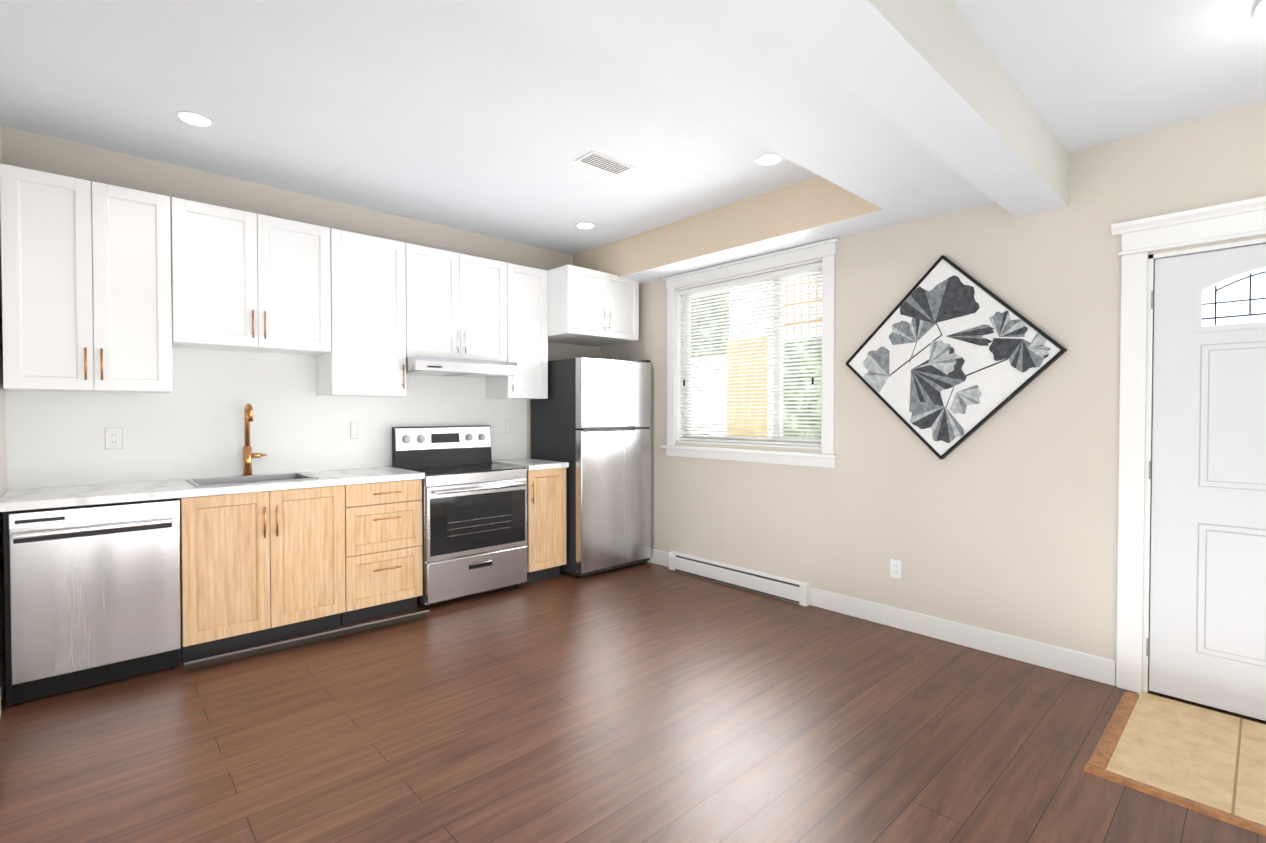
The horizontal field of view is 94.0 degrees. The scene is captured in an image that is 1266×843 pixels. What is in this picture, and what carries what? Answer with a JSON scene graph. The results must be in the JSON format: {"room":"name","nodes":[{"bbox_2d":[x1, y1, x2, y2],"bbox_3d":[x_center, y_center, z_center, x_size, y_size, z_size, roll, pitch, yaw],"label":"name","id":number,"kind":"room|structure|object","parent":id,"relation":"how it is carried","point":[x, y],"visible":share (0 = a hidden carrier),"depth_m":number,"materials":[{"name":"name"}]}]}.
{"room":"kitchen","nodes":[
{"label":"kitchen","id":0,"kind":"room"},
{"bbox_2d":[0,123,6,698],"bbox_3d":[-0.855,-0.138,0.406,0.100,2.900,7.000,-1,1,-43],"label":"wall","id":1,"kind":"structure","parent":0,"point":[3,465],"depth_m":2.84,"materials":[{"name":"paint"}]},
{"bbox_2d":[1,126,599,490],"bbox_3d":[-1.770,-0.200,4.395,4.180,2.900,0.104,-1,1,-43],"label":"wall","id":2,"kind":"structure","parent":0,"point":[191,426],"depth_m":3.66,"materials":[{"name":"beige paint"}]},
{"bbox_2d":[0,163,172,392],"bbox_3d":[-2.825,-0.685,3.083,0.630,1.050,0.382,-1,1,-43],"label":"upper cabinet","id":3,"kind":"object","parent":2,"relation":"attached to","point":[86,285],"visible":1,"depth_m":2.94,"materials":[{"name":"white paint"}]},
{"bbox_2d":[105,427,122,449],"bbox_3d":[-2.890,0.094,3.284,0.076,0.121,0.008,-1,1,-43],"label":"electrical outlet","id":4,"kind":"object","parent":2,"relation":"attached to","point":[113,438],"visible":1,"depth_m":3.28,"materials":[{"name":"white plastic"}]},
{"bbox_2d":[170,197,330,355],"bbox_3d":[-2.301,-0.827,3.566,0.793,0.780,0.382,-1,1,-43],"label":"upper cabinet","id":5,"kind":"object","parent":2,"relation":"attached to","point":[245,281],"visible":0.98,"depth_m":3.42,"materials":[{"name":"white paint"}]},
{"bbox_2d":[350,422,357,438],"bbox_3d":[-1.959,0.062,4.145,0.051,0.121,0.010,-1,1,-43],"label":"electrical outlet","id":6,"kind":"object","parent":2,"relation":"attached to","point":[353,430],"visible":1,"depth_m":4.14,"materials":[{"name":"white plastic"}]},
{"bbox_2d":[316,228,405,396],"bbox_3d":[-1.835,-0.699,3.999,0.473,1.050,0.382,-1,1,-43],"label":"upper cabinet","id":7,"kind":"object","parent":2,"relation":"attached to","point":[365,356],"visible":0.92,"depth_m":3.88,"materials":[{"name":"white paint"}]},
{"bbox_2d":[405,243,506,361],"bbox_3d":[-1.372,-0.841,4.427,0.787,0.780,0.382,-1,1,-43],"label":"upper cabinet","id":8,"kind":"object","parent":2,"relation":"attached to","point":[456,305],"visible":0.71,"depth_m":4.28,"materials":[{"name":"white paint"}]},
{"bbox_2d":[406,356,517,377],"bbox_3d":[-1.331,-0.397,4.389,0.785,0.102,0.500,-1,1,-43],"label":"range hood","id":9,"kind":"object","parent":2,"relation":"attached to","point":[433,366],"visible":0.9,"depth_m":4.20,"materials":[{"name":"silver metal"}]},
{"bbox_2d":[505,419,510,433],"bbox_3d":[-1.052,0.041,4.985,0.051,0.121,0.010,-1,1,-43],"label":"electrical outlet","id":10,"kind":"object","parent":2,"relation":"attached to","point":[507,426],"visible":1,"depth_m":4.98,"materials":[{"name":"white plastic"}]},
{"bbox_2d":[486,263,547,398],"bbox_3d":[-0.943,-0.712,4.826,0.378,1.050,0.382,-1,1,-43],"label":"upper cabinet","id":11,"kind":"object","parent":2,"relation":"attached to","point":[527,319],"visible":0.83,"depth_m":4.72,"materials":[{"name":"white paint"}]},
{"bbox_2d":[548,265,638,345],"bbox_3d":[-0.429,-0.974,5.114,0.769,0.535,0.652,-1,1,-43],"label":"upper cabinet","id":12,"kind":"object","parent":2,"relation":"attached to","point":[588,307],"visible":0.92,"depth_m":4.85,"materials":[{"name":"white paint"}]},
{"bbox_2d":[0,0,818,254],"bbox_3d":[0.642,-1.529,1.772,4.180,0.100,7.200,-1,1,-43],"label":"ceiling","id":13,"kind":"structure","parent":0,"point":[484,117],"depth_m":2.84,"materials":[{"name":"white paint"}]},
{"bbox_2d":[175,111,213,126],"bbox_3d":[-2.167,-1.494,2.919,0.156,0.006,0.156,-1,1,-43],"label":"recessed light","id":14,"kind":"object","parent":13,"relation":"in","point":[194,119],"visible":1,"depth_m":2.91,"materials":[{"name":"white plastic"}]},
{"bbox_2d":[575,222,594,228],"bbox_3d":[-0.369,-1.520,4.584,0.156,0.006,0.156,-1,1,-43],"label":"recessed light","id":15,"kind":"object","parent":13,"relation":"in","point":[584,225],"visible":1,"depth_m":4.57,"materials":[{"name":"white plastic"}]},
{"bbox_2d":[575,151,635,175],"bbox_3d":[-0.158,-1.501,3.444,0.320,0.009,0.170,-1,1,-43],"label":"ceiling vent","id":16,"kind":"object","parent":13,"relation":"in","point":[604,163],"visible":1,"depth_m":3.43,"materials":[{"name":"white metal"}]},
{"bbox_2d":[755,153,782,165],"bbox_3d":[0.781,-1.502,3.387,0.156,0.006,0.156,-1,1,-43],"label":"recessed light","id":17,"kind":"object","parent":13,"relation":"in","point":[768,159],"visible":0.98,"depth_m":3.38,"materials":[{"name":"white plastic"}]},
{"bbox_2d":[733,0,1068,216],"bbox_3d":[0.668,-1.271,1.710,3.930,0.415,0.232,-1,1,-43],"label":"ceiling beam","id":18,"kind":"structure","parent":13,"relation":"attached to","point":[934,78],"depth_m":1.95,"materials":[{"name":"white paint"}]},
{"bbox_2d":[0,561,1265,842],"bbox_3d":[0.642,1.320,1.816,4.180,0.060,7.200,-1,1,-43],"label":"floor","id":19,"kind":"structure","parent":0,"point":[646,701],"depth_m":2.38,"materials":[{"name":"brown wood"}]},
{"bbox_2d":[3,498,180,706],"bbox_3d":[-2.725,0.836,3.006,0.618,0.872,0.606,-1,1,-43],"label":"dishwasher","id":20,"kind":"object","parent":19,"relation":"on","point":[92,594],"visible":1,"depth_m":2.79,"materials":[{"name":"silver metal"}]},
{"bbox_2d":[178,485,345,662],"bbox_3d":[-2.215,0.823,3.500,0.786,0.882,0.631,-1,1,-43],"label":"base cabinet","id":21,"kind":"object","parent":19,"relation":"on","point":[260,568],"visible":0.92,"depth_m":3.26,"materials":[{"name":"brown wood"}]},
{"bbox_2d":[0,458,568,511],"bbox_3d":[-1.849,0.356,3.836,3.088,0.038,0.620,-1,1,-43],"label":"countertop","id":22,"kind":"structure","parent":21,"relation":"on","point":[38,498],"depth_m":3.13,"materials":[{"name":"white stone"}]},
{"bbox_2d":[186,473,318,486],"bbox_3d":[-2.232,0.425,3.468,0.590,0.179,0.430,-1,1,-43],"label":"sink","id":23,"kind":"object","parent":22,"relation":"in","point":[220,481],"visible":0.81,"depth_m":3.56,"materials":[{"name":"metal"}]},
{"bbox_2d":[242,404,266,475],"bbox_3d":[-2.334,0.114,3.652,0.136,0.450,0.144,-1,1,-43],"label":"faucet","id":24,"kind":"object","parent":22,"relation":"on","point":[248,455],"visible":0.96,"depth_m":3.64,"materials":[{"name":"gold metal"}]},
{"bbox_2d":[184,610,429,670],"bbox_3d":[-1.792,1.235,3.378,1.242,0.069,0.149,-1,1,-43],"label":"toe kick","id":25,"kind":"object","parent":19,"relation":"on","point":[209,661],"visible":1,"depth_m":3.30,"materials":[{"name":"grey metal"}]},
{"bbox_2d":[341,479,422,625],"bbox_3d":[-1.751,0.816,3.930,0.476,0.882,0.631,-1,1,-43],"label":"base cabinet","id":26,"kind":"object","parent":19,"relation":"on","point":[383,554],"visible":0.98,"depth_m":3.72,"materials":[{"name":"brown wood"}]},
{"bbox_2d":[392,425,526,609],"bbox_3d":[-1.250,0.645,4.316,0.766,1.212,0.646,-1,1,-43],"label":"range","id":27,"kind":"object","parent":19,"relation":"on","point":[474,519],"visible":0.92,"depth_m":4.17,"materials":[{"name":"silver metal"}]},
{"bbox_2d":[520,468,565,584],"bbox_3d":[-0.849,0.803,4.766,0.355,0.882,0.631,-1,1,-43],"label":"base cabinet","id":28,"kind":"object","parent":19,"relation":"on","point":[546,524],"visible":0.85,"depth_m":4.57,"materials":[{"name":"brown wood"}]},
{"bbox_2d":[531,357,650,577],"bbox_3d":[-0.362,0.355,5.114,0.768,1.767,0.716,-1,1,-43],"label":"refrigerator","id":29,"kind":"object","parent":19,"relation":"on","point":[591,421],"visible":0.92,"depth_m":4.80,"materials":[{"name":"silver metal"}]},
{"bbox_2d":[1084,692,1265,835],"bbox_3d":[2.366,1.281,2.105,0.954,0.009,1.060,-1,1,-43],"label":"floor","id":30,"kind":"structure","parent":19,"relation":"on","point":[1210,763],"depth_m":2.25,"materials":[{"name":"beige tile"}]},
{"bbox_2d":[486,0,994,283],"bbox_3d":[-0.583,-1.344,3.059,3.930,0.310,3.450,-1,1,-43],"label":"ceiling","id":31,"kind":"structure","parent":0,"point":[733,65],"depth_m":2.39,"materials":[{"name":"white paint"}]},
{"bbox_2d":[600,101,1265,677],"bbox_3d":[2.119,-0.181,3.162,0.150,2.900,7.000,-1,1,-43],"label":"wall","id":32,"kind":"structure","parent":0,"point":[1004,519],"depth_m":3.23,"materials":[{"name":"beige paint"}]},
{"bbox_2d":[647,549,668,566],"bbox_3d":[0.020,1.175,5.328,0.014,0.122,0.940,-1,1,-43],"label":"baseboard","id":33,"kind":"structure","parent":32,"relation":"attached to","point":[658,557],"depth_m":5.09,"materials":[{"name":"white wood"}]},
{"bbox_2d":[669,551,810,606],"bbox_3d":[0.758,1.175,4.494,0.066,0.147,1.292,-1,1,-43],"label":"baseboard heater","id":34,"kind":"object","parent":32,"relation":"attached to","point":[785,589],"visible":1,"depth_m":4.39,"materials":[{"name":"white metal"}]},
{"bbox_2d":[661,238,839,467],"bbox_3d":[0.850,-0.454,4.484,0.210,1.505,1.590,-1,1,-43],"label":"window","id":35,"kind":"structure","parent":32,"relation":"in","point":[825,251],"depth_m":4.33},
{"bbox_2d":[679,262,821,445],"bbox_3d":[0.844,-0.462,4.478,0.050,1.250,1.314,-1,1,-43],"label":"window blinds","id":36,"kind":"object","parent":35,"relation":"attached to","point":[785,273],"visible":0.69,"depth_m":4.41,"materials":[{"name":"white plastic"}]},
{"bbox_2d":[890,558,901,579],"bbox_3d":[1.609,0.902,3.613,0.008,0.121,0.076,-1,1,-43],"label":"outlet","id":37,"kind":"object","parent":32,"relation":"attached to","point":[895,568],"visible":1,"depth_m":3.61,"materials":[{"name":"white plastic"}]},
{"bbox_2d":[845,255,1066,459],"bbox_3d":[1.777,-0.366,3.388,0.040,1.169,1.169,-1,1,-43],"label":"framed art","id":38,"kind":"object","parent":32,"relation":"attached to","point":[947,357],"visible":1,"depth_m":3.35,"materials":[{"name":"white paper"}]},
{"bbox_2d":[810,587,1115,685],"bbox_3d":[1.771,1.204,3.440,0.014,0.122,1.630,-1,1,-43],"label":"baseboard","id":39,"kind":"structure","parent":32,"relation":"attached to","point":[1084,665],"depth_m":3.28,"materials":[{"name":"white wood"}]},
{"bbox_2d":[1111,196,1265,692],"bbox_3d":[2.720,0.175,2.459,0.174,2.210,1.140,-1,1,-43],"label":"door frame","id":40,"kind":"structure","parent":32,"relation":"attached to","point":[1141,238],"depth_m":2.76,"materials":[{"name":"white wood"}]},
{"bbox_2d":[1146,244,1265,720],"bbox_3d":[2.699,0.260,2.452,0.103,2.017,0.855,-1,1,-43],"label":"door","id":41,"kind":"structure","parent":32,"relation":"in","point":[1207,646],"depth_m":2.61,"materials":[{"name":"white metal"}]},
{"bbox_2d":[952,0,1265,152],"bbox_3d":[1.874,-1.383,0.407,3.930,0.150,3.320,-1,1,-43],"label":"ceiling","id":42,"kind":"structure","parent":0,"point":[1084,74],"depth_m":2.17,"materials":[{"name":"white paint"}]},
{"bbox_2d":[1254,0,1265,24],"bbox_3d":[2.128,-1.280,1.790,0.336,0.099,0.336,-1,1,-43],"label":"dome light","id":43,"kind":"object","parent":42,"relation":"attached to","point":[1260,11],"visible":1,"depth_m":1.88,"materials":[{"name":"white glass"}]},
{"label":"outside","id":44,"kind":"structure","parent":0,"visible":0},
{"bbox_2d":[691,275,821,439],"bbox_3d":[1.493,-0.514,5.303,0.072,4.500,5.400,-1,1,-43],"label":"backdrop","id":45,"kind":"structure","parent":44,"point":[817,432],"depth_m":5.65,"materials":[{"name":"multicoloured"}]}
]}

